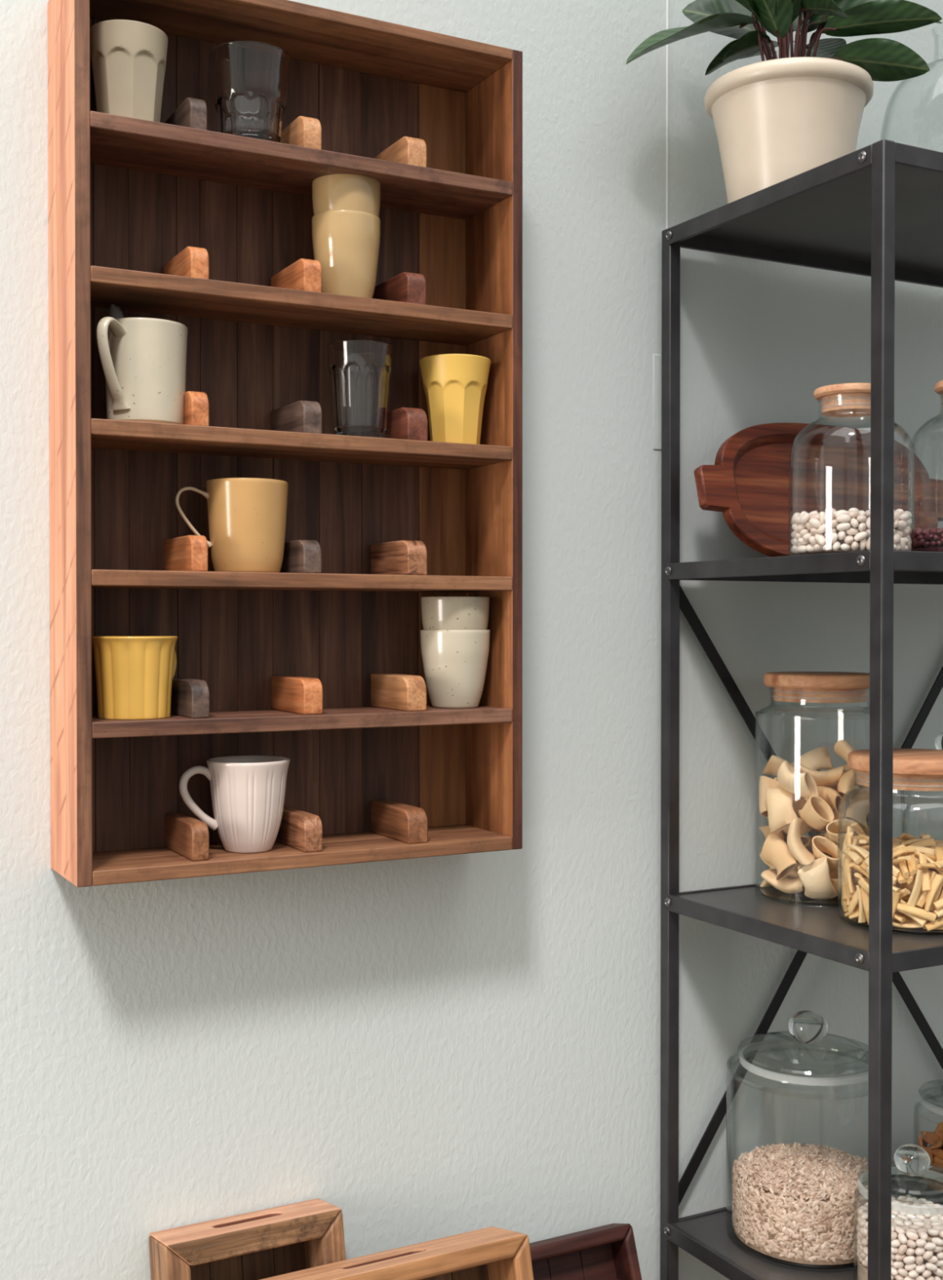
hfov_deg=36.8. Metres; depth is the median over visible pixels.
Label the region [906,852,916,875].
pasta twist
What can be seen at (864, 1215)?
bean
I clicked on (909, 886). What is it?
pasta
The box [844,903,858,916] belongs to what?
pasta twist
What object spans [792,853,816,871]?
pasta tube
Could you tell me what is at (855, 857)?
pasta twist
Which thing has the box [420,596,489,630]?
cup
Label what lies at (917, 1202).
bean
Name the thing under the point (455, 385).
cup
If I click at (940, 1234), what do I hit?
bean
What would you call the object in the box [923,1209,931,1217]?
bean
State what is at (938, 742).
storage jar
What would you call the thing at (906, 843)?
pasta twist
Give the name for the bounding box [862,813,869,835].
pasta tube
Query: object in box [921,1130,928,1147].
apricot
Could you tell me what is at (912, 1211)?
bean
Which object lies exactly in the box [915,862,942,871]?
pasta twist
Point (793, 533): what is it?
bean
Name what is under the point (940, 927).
pasta twist
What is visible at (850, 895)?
pasta twist
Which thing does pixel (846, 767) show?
pasta tube
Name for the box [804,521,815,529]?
bean
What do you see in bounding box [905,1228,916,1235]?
bean
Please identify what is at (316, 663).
upper cabinet
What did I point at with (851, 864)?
pasta twist
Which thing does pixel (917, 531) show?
bean
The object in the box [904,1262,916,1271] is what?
bean
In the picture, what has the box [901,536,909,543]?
bean
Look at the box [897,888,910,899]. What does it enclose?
pasta twist
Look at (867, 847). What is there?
pasta twist
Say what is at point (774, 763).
pasta tube
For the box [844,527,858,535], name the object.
bean
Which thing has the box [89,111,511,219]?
shelf
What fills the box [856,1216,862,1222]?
bean
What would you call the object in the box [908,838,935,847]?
pasta twist
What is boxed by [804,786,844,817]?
pasta tube
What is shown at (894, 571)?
shelf
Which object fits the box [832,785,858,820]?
pasta tube
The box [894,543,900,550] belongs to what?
bean
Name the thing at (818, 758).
pasta tube
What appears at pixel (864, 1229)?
bean
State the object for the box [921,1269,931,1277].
bean
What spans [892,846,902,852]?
pasta twist
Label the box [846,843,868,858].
pasta twist
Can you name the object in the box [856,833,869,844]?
pasta twist
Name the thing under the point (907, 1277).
bean
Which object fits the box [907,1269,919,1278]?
bean
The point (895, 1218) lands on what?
bean
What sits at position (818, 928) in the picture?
shelf
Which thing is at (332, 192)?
cup
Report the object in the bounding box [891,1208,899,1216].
bean
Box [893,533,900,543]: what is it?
bean
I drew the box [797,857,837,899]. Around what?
pasta tube
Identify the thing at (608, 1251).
serving tray
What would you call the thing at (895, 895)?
pasta twist
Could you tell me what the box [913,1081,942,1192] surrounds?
storage jar
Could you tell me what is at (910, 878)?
pasta twist
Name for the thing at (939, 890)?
pasta twist
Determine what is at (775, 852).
pasta tube
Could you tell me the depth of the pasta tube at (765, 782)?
1.96 m
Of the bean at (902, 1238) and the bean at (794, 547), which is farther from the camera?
the bean at (794, 547)
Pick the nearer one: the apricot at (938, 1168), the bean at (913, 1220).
the bean at (913, 1220)
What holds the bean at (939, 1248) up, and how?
in the storage jar at (912, 1160)
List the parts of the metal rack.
post, rail, rail, rail, rail, rail, rail, rail, rail, post, rail, rail, rail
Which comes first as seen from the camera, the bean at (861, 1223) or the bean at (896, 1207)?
the bean at (861, 1223)
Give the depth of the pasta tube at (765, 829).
1.94 m
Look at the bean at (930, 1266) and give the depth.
1.66 m
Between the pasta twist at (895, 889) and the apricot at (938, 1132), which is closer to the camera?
the pasta twist at (895, 889)
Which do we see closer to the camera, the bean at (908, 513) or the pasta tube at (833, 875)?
the bean at (908, 513)
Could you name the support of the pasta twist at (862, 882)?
in the storage jar at (913, 769)
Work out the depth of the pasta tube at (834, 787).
1.93 m
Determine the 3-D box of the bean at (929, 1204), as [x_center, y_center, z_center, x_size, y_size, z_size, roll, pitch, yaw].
[0.568,0.702,1.759,0.014,0.010,0.009,0,1,5]
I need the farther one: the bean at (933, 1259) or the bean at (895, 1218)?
the bean at (895, 1218)
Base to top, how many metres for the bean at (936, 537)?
0.008 m
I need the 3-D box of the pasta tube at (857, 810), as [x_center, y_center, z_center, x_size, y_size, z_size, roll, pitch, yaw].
[0.517,0.221,1.886,0.065,0.065,0.029,-1,1,-41]
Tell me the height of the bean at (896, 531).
0.012 m
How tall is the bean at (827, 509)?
0.009 m
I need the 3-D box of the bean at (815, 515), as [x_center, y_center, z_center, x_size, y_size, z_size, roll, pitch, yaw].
[0.416,-0.148,1.712,0.009,0.012,0.017,-1,1,-37]
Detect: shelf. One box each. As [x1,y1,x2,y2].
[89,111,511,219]
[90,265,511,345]
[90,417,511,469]
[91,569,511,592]
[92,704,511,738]
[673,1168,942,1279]
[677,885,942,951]
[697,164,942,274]
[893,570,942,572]
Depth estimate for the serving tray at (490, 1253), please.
1.64 m
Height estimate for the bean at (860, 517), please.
0.010 m
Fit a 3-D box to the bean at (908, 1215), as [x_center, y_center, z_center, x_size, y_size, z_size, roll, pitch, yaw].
[0.533,0.702,1.722,0.014,0.010,0.009,1,1,36]
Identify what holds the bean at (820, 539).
in the storage jar at (846, 399)
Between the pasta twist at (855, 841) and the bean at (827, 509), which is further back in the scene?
the pasta twist at (855, 841)
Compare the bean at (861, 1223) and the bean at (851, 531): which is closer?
the bean at (851, 531)
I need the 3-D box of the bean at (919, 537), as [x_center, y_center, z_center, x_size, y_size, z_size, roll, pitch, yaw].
[0.560,-0.127,1.763,0.009,0.008,0.014,0,1,35]
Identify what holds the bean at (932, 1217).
in the storage jar at (912, 1160)
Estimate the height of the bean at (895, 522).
0.011 m
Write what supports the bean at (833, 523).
in the storage jar at (846, 399)
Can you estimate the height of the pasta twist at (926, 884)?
0.041 m
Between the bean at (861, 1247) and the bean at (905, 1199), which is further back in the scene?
the bean at (905, 1199)
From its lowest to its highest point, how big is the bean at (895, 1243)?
0.008 m
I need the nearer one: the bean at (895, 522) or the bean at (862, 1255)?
the bean at (895, 522)
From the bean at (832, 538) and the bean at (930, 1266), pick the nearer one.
the bean at (930, 1266)
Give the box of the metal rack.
[659,138,942,1279]
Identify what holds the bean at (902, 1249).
in the storage jar at (912, 1160)
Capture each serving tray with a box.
[148,1198,346,1279]
[260,1226,533,1279]
[528,1223,641,1279]
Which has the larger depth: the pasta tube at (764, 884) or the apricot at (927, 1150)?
the apricot at (927, 1150)
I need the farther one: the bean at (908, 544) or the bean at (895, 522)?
the bean at (908, 544)
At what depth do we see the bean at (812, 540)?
1.70 m
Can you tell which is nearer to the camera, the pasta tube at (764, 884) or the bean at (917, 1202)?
the bean at (917, 1202)
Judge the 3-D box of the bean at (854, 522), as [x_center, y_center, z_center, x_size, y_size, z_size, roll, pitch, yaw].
[0.454,-0.139,1.681,0.010,0.012,0.016,0,1,4]
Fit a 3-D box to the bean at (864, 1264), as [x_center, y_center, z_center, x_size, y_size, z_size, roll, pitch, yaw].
[0.479,0.753,1.711,0.014,0.009,0.010,1,1,36]
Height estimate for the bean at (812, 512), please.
0.013 m
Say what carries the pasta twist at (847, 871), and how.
in the storage jar at (913, 769)
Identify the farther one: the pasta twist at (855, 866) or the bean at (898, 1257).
the pasta twist at (855, 866)
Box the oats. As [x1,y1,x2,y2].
[731,1142,867,1265]
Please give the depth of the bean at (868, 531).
1.68 m
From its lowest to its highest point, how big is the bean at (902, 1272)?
0.010 m
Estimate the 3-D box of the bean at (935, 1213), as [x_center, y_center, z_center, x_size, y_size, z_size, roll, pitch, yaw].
[0.569,0.703,1.729,0.010,0.008,0.014,0,1,-28]
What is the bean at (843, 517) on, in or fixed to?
in the storage jar at (846, 399)
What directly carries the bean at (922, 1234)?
in the storage jar at (912, 1160)
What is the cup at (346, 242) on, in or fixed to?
on the upper cabinet
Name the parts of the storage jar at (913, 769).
lid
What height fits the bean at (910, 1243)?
0.010 m
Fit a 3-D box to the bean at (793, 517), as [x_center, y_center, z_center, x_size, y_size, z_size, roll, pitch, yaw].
[0.401,-0.149,1.747,0.012,0.010,0.016,0,1,-5]
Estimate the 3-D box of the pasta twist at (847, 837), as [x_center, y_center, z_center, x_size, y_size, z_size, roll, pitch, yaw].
[0.475,0.270,1.791,0.010,0.046,0.020,0,1,30]
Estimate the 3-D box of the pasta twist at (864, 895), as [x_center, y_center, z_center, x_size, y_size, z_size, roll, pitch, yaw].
[0.483,0.324,1.727,0.010,0.045,0.023,0,1,-8]
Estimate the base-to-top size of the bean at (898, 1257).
0.009 m
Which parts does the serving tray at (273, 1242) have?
rail, board, rail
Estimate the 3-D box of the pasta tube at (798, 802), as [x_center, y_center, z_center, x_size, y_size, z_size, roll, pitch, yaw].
[0.444,0.213,1.931,0.049,0.054,0.042,0,1,-31]
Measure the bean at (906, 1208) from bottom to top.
0.008 m
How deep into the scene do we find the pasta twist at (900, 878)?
1.70 m
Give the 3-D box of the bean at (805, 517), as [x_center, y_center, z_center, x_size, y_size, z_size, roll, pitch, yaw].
[0.404,-0.148,1.719,0.009,0.013,0.016,0,1,-20]
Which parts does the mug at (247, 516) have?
handle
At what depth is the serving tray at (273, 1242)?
1.64 m
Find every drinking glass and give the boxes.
[208,40,290,142]
[327,339,393,438]
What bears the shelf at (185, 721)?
attached to the upper cabinet
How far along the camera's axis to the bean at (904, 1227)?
1.69 m
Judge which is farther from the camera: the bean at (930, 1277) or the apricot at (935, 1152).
the apricot at (935, 1152)
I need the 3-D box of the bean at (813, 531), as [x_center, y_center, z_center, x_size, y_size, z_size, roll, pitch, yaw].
[0.415,-0.130,1.707,0.016,0.010,0.012,0,1,-31]
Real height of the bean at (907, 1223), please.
0.008 m
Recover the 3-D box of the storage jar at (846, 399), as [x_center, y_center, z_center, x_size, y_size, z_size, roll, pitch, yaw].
[0.467,-0.205,1.742,0.150,0.209,0.150,0,1,-28]
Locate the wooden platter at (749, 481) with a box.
[693,422,942,556]
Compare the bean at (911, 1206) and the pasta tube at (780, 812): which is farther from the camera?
the pasta tube at (780, 812)
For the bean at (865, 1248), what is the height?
0.009 m
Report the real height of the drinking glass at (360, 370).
0.113 m
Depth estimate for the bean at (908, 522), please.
1.71 m
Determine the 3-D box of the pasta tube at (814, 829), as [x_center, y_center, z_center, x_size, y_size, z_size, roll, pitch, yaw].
[0.486,0.252,2.000,0.062,0.039,0.036,0,1,35]
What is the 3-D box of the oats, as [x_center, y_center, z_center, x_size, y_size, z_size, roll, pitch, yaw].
[0.451,0.745,1.902,0.199,0.103,0.199,0,1,-31]
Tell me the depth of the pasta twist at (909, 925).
1.70 m
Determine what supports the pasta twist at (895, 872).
in the storage jar at (913, 769)
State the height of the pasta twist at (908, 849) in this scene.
0.013 m
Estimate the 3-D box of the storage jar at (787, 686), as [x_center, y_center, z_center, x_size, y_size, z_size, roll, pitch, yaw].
[0.476,0.198,1.937,0.178,0.305,0.178,0,1,-28]
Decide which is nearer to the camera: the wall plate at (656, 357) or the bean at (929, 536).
the bean at (929, 536)
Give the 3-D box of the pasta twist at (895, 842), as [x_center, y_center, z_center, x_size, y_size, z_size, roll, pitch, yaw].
[0.536,0.262,1.786,0.010,0.017,0.046,0,1,18]
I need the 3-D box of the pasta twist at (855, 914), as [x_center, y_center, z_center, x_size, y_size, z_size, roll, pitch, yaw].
[0.485,0.330,1.744,0.041,0.033,0.010,1,1,44]
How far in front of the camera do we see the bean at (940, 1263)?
1.66 m
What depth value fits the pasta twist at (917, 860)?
1.72 m
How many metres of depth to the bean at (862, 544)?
1.68 m
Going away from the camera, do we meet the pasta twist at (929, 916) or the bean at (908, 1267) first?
the bean at (908, 1267)
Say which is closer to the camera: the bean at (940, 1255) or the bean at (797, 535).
the bean at (940, 1255)
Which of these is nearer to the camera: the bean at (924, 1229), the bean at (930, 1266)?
the bean at (930, 1266)
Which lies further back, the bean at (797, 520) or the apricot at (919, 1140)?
the apricot at (919, 1140)
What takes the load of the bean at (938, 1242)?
in the storage jar at (912, 1160)
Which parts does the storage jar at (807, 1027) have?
lid, knob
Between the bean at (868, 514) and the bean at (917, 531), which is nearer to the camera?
the bean at (868, 514)
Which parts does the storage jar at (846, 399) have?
lid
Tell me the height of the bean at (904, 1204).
0.010 m
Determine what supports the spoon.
in the mug at (143, 360)
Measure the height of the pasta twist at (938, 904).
0.026 m
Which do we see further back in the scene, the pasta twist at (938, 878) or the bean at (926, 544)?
the bean at (926, 544)
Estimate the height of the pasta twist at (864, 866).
0.034 m
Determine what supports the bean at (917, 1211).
in the storage jar at (912, 1160)
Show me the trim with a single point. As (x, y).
(667, 1)
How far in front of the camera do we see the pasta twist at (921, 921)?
1.69 m
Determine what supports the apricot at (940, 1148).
in the storage jar at (940, 1082)
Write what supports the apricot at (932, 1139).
in the storage jar at (940, 1082)
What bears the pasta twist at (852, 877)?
in the storage jar at (913, 769)
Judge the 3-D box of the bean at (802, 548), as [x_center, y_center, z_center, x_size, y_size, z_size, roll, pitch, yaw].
[0.404,-0.111,1.724,0.012,0.009,0.017,-1,1,-37]
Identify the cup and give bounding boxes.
[89,19,168,122]
[311,173,380,217]
[311,209,380,298]
[419,353,490,444]
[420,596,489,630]
[420,629,489,708]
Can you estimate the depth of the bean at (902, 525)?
1.69 m
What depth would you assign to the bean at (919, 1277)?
1.66 m
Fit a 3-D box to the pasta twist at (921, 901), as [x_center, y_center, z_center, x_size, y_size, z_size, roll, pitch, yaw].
[0.545,0.299,1.696,0.028,0.044,0.010,0,1,-12]
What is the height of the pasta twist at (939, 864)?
0.012 m
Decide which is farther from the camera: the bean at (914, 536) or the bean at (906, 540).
the bean at (914, 536)
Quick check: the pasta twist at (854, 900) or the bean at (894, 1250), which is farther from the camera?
the pasta twist at (854, 900)
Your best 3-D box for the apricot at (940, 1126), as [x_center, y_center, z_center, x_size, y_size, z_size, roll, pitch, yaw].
[0.706,0.739,2.134,0.022,0.030,0.029,0,1,12]
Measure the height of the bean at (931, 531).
0.009 m
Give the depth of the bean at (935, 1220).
1.71 m
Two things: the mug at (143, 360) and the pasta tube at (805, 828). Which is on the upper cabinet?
the mug at (143, 360)
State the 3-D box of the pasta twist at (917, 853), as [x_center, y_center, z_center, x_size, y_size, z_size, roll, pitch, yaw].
[0.556,0.272,1.713,0.042,0.031,0.010,1,1,42]
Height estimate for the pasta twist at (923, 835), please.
0.016 m
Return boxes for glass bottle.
[880,24,942,140]
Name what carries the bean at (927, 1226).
in the storage jar at (912, 1160)
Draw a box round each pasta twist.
[840,871,851,906]
[840,897,847,911]
[841,831,853,866]
[841,835,851,871]
[841,849,862,863]
[841,867,846,901]
[842,862,855,898]
[844,857,853,894]
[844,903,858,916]
[846,826,853,842]
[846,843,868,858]
[847,856,865,876]
[847,890,858,913]
[848,857,865,868]
[848,910,858,919]
[850,822,869,844]
[851,839,857,853]
[851,875,858,904]
[852,872,862,884]
[853,863,868,878]
[855,884,866,922]
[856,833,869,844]
[857,840,866,846]
[857,844,869,854]
[857,877,868,893]
[859,862,867,871]
[860,887,868,924]
[862,877,896,887]
[864,857,897,884]
[866,866,900,892]
[867,853,900,877]
[892,838,900,848]
[892,845,916,858]
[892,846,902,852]
[892,855,911,866]
[892,890,900,917]
[892,921,924,928]
[893,857,906,883]
[893,913,905,922]
[895,906,926,926]
[896,902,936,922]
[897,853,909,879]
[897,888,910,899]
[899,832,917,839]
[899,898,936,919]
[901,838,928,846]
[905,853,919,865]
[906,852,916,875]
[906,867,916,884]
[906,868,922,906]
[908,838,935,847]
[914,846,935,856]
[915,851,942,874]
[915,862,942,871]
[915,871,936,907]
[918,854,930,892]
[919,833,930,838]
[923,921,942,929]
[924,841,942,847]
[924,853,937,862]
[924,873,942,911]
[924,915,942,931]
[929,873,942,911]
[932,889,942,911]
[932,897,942,909]
[933,907,942,917]
[934,847,942,860]
[934,859,942,867]
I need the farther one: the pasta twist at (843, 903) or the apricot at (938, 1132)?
the apricot at (938, 1132)
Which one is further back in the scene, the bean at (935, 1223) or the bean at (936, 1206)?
the bean at (936, 1206)
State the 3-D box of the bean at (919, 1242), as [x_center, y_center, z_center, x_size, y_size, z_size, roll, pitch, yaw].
[0.527,0.709,1.664,0.010,0.010,0.014,0,1,-35]
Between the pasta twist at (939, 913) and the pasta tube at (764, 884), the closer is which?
the pasta twist at (939, 913)
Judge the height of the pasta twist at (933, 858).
0.023 m
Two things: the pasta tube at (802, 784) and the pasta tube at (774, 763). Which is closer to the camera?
the pasta tube at (802, 784)
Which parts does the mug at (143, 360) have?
handle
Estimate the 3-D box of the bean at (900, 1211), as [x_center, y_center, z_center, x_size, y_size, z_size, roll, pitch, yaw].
[0.528,0.703,1.735,0.010,0.008,0.014,0,1,-25]
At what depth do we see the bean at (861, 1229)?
1.71 m
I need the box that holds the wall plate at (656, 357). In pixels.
[653,354,661,449]
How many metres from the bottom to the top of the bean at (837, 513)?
0.011 m
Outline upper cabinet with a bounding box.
[47,0,522,887]
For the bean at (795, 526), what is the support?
in the storage jar at (846, 399)
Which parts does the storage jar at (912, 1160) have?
knob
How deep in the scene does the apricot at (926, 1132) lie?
2.12 m
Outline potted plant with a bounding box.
[626,0,942,203]
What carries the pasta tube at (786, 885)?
in the storage jar at (787, 686)
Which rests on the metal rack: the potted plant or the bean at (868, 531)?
the potted plant
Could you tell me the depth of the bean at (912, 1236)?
1.67 m
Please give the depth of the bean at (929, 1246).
1.66 m
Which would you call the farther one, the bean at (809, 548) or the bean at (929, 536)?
the bean at (929, 536)
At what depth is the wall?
1.88 m
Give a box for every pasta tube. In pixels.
[758,776,785,817]
[758,826,783,869]
[759,866,773,887]
[760,869,804,893]
[761,832,796,879]
[762,755,797,776]
[765,787,797,833]
[773,777,806,808]
[777,760,817,798]
[782,807,813,835]
[782,832,818,842]
[785,835,813,853]
[786,817,814,864]
[786,871,799,879]
[791,746,833,770]
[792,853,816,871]
[795,761,843,787]
[797,795,833,829]
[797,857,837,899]
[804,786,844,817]
[809,828,824,833]
[812,835,842,868]
[817,808,841,834]
[821,763,857,787]
[823,818,857,844]
[828,867,837,873]
[829,868,841,894]
[830,770,844,790]
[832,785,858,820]
[833,740,856,782]
[837,768,856,802]
[844,786,869,830]
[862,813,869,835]
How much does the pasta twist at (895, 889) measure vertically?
0.028 m
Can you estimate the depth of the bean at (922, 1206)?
1.75 m
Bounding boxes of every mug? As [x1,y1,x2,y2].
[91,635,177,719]
[96,316,187,424]
[175,477,288,573]
[178,755,289,853]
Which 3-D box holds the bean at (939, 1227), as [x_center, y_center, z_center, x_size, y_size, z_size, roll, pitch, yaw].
[0.557,0.703,1.689,0.014,0.009,0.010,0,1,-4]
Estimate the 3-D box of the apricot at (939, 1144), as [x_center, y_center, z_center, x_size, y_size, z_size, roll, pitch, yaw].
[0.675,0.743,2.074,0.026,0.016,0.035,0,1,20]
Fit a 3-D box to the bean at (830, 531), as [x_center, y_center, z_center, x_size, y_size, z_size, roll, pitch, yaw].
[0.430,-0.128,1.695,0.016,0.012,0.011,1,1,45]
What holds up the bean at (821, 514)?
in the storage jar at (846, 399)
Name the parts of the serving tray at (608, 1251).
board, rail, rail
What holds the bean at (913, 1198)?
in the storage jar at (912, 1160)
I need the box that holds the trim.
[666,0,668,228]
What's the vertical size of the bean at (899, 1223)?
0.010 m
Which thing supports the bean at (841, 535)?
in the storage jar at (846, 399)
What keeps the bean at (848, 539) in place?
in the storage jar at (846, 399)
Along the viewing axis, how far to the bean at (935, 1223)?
1.70 m
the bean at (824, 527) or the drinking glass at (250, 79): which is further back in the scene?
the bean at (824, 527)
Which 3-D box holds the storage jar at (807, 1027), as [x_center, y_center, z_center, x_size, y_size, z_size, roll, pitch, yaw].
[0.452,0.651,1.903,0.222,0.305,0.222,0,1,-28]
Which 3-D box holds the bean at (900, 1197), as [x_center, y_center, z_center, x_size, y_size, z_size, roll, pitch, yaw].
[0.541,0.702,1.774,0.014,0.010,0.009,0,1,-2]
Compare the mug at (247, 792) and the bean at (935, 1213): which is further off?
the bean at (935, 1213)
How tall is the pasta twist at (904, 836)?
0.025 m
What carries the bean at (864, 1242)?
in the storage jar at (912, 1160)
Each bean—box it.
[791,512,799,524]
[791,515,799,523]
[791,531,796,538]
[791,544,799,553]
[792,537,798,544]
[793,523,799,532]
[794,515,807,524]
[795,523,806,532]
[795,532,802,539]
[796,545,807,552]
[797,537,810,545]
[799,512,809,523]
[800,528,810,536]
[802,533,813,540]
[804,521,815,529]
[805,543,815,551]
[807,511,817,521]
[808,513,820,521]
[808,518,821,528]
[808,535,817,545]
[809,527,822,535]
[813,543,824,551]
[814,533,826,545]
[817,523,829,533]
[818,511,826,524]
[822,511,834,523]
[822,543,832,551]
[823,527,836,537]
[824,507,836,512]
[825,532,837,544]
[828,519,839,527]
[832,541,840,551]
[834,509,848,519]
[835,513,850,522]
[835,522,850,530]
[837,530,845,539]
[840,542,850,551]
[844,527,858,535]
[844,535,853,543]
[848,507,858,511]
[848,510,858,518]
[849,518,858,527]
[850,540,858,551]
[853,531,867,541]
[855,510,865,518]
[856,514,866,522]
[856,1208,864,1216]
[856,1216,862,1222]
[857,522,866,531]
[857,1206,867,1212]
[857,1218,866,1227]
[857,1231,865,1239]
[858,537,866,551]
[858,1243,863,1251]
[859,1227,866,1237]
[860,1237,867,1246]
[860,1252,867,1259]
[861,1211,867,1220]
[861,1259,867,1266]
[862,1226,867,1235]
[862,1245,867,1255]
[864,528,870,537]
[865,511,870,517]
[865,516,870,528]
[866,537,870,550]
[891,1201,899,1208]
[891,1205,901,1211]
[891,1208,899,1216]
[891,1213,897,1218]
[891,1231,897,1239]
[891,1239,902,1247]
[891,1246,898,1253]
[891,1253,895,1260]
[891,1266,897,1275]
[892,1200,902,1206]
[892,1217,903,1222]
[892,1261,904,1268]
[893,512,899,520]
[893,520,898,528]
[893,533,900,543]
[893,1219,903,1226]
[893,1273,903,1279]
[894,528,902,537]
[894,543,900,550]
[894,1226,905,1235]
[894,1253,906,1261]
[896,508,903,514]
[897,520,906,529]
[897,537,905,551]
[897,1195,907,1201]
[897,1208,906,1215]
[897,1214,907,1221]
[897,1232,906,1244]
[897,1244,906,1254]
[897,1268,908,1276]
[899,513,908,520]
[899,1225,909,1231]
[900,528,909,536]
[900,1201,909,1208]
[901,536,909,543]
[901,1198,912,1205]
[901,1206,911,1213]
[902,511,911,519]
[902,1220,911,1226]
[902,1255,915,1264]
[903,1275,915,1279]
[904,519,911,526]
[904,526,911,534]
[904,1213,915,1221]
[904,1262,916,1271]
[905,542,911,551]
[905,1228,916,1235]
[905,1247,915,1255]
[906,1231,918,1240]
[906,1240,915,1248]
[907,1208,915,1216]
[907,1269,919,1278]
[908,1204,920,1209]
[908,1224,920,1230]
[909,1196,916,1203]
[910,1217,922,1224]
[911,532,917,538]
[911,1207,920,1214]
[912,1200,922,1206]
[912,1221,924,1227]
[914,527,920,536]
[914,540,923,547]
[915,1213,925,1221]
[915,1227,927,1234]
[915,1239,925,1247]
[915,1246,924,1255]
[915,1255,923,1264]
[915,1263,925,1273]
[915,1275,924,1279]
[916,534,924,540]
[917,538,925,547]
[917,1198,926,1204]
[917,1231,928,1240]
[919,1208,927,1213]
[920,528,928,535]
[920,1204,928,1209]
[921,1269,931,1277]
[922,1217,931,1224]
[922,1249,933,1259]
[923,533,933,540]
[923,540,932,546]
[923,1200,933,1208]
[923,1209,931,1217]
[923,1223,932,1230]
[923,1242,936,1250]
[924,1262,937,1271]
[924,1275,934,1279]
[925,1255,937,1262]
[927,1228,939,1236]
[928,528,935,534]
[928,1207,937,1213]
[928,1215,938,1222]
[929,540,937,546]
[930,1221,942,1226]
[930,1237,942,1245]
[931,1211,942,1217]
[931,1218,942,1224]
[931,1244,942,1252]
[932,1204,942,1210]
[932,1224,942,1231]
[932,1258,942,1266]
[932,1267,942,1276]
[933,533,941,540]
[933,1275,941,1279]
[934,528,942,534]
[935,539,942,546]
[936,1251,942,1259]
[937,1207,942,1216]
[938,1231,942,1239]
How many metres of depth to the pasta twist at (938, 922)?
1.69 m
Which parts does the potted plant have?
stem, stem, stem, stem, stem, stem, stem, stem, stem, stem, stem, pot, stem, stem, stem, stem, stem, stem, stem, stem, stem, stem, stem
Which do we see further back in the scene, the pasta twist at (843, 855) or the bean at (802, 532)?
the pasta twist at (843, 855)
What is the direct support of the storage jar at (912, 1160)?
on the metal rack
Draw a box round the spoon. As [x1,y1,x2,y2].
[107,303,123,318]
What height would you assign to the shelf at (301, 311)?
0.017 m
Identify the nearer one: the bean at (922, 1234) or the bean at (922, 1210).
the bean at (922, 1234)
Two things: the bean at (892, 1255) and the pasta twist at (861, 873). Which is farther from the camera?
the pasta twist at (861, 873)
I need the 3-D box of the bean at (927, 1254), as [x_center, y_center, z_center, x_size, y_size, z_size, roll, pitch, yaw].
[0.536,0.722,1.663,0.013,0.011,0.010,0,1,-24]
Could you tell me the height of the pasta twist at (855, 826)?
0.039 m
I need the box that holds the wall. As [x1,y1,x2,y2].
[0,0,942,1279]
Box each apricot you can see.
[916,1134,923,1146]
[920,1131,942,1134]
[920,1146,933,1166]
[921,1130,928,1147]
[922,1168,938,1190]
[923,1133,942,1145]
[927,1145,942,1158]
[928,1139,942,1150]
[928,1162,942,1184]
[930,1148,942,1159]
[933,1121,942,1132]
[933,1151,942,1165]
[934,1130,942,1137]
[934,1175,942,1192]
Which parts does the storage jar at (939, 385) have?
lid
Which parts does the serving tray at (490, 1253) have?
board, rail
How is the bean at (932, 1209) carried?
in the storage jar at (912, 1160)
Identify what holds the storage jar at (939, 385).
on the metal rack
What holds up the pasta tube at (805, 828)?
in the storage jar at (787, 686)
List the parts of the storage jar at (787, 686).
lid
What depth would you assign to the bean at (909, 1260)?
1.66 m
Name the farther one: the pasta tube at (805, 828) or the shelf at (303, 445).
the pasta tube at (805, 828)
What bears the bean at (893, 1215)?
in the storage jar at (912, 1160)
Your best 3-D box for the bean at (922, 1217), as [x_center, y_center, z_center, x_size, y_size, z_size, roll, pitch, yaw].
[0.546,0.703,1.721,0.014,0.008,0.010,1,1,38]
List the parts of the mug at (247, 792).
handle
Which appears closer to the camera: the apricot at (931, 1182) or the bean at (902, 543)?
the bean at (902, 543)
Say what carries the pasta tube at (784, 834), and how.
in the storage jar at (787, 686)
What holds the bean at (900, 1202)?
in the storage jar at (912, 1160)
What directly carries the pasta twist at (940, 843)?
in the storage jar at (913, 769)
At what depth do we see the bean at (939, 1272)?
1.66 m
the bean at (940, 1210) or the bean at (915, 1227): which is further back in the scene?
the bean at (940, 1210)
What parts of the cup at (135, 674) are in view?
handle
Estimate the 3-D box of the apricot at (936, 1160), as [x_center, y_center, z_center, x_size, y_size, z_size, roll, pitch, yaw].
[0.680,0.749,2.030,0.009,0.028,0.038,-1,1,-37]
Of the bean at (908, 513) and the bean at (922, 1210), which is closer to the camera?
the bean at (908, 513)
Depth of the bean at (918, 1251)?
1.66 m
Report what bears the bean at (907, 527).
in the storage jar at (846, 399)
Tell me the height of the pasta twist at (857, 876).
0.022 m
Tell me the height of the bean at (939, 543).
0.008 m
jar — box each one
[725,1010,868,1271]
[755,671,869,907]
[788,382,914,555]
[837,748,942,935]
[853,1144,940,1279]
[906,380,942,511]
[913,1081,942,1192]
[933,732,942,750]

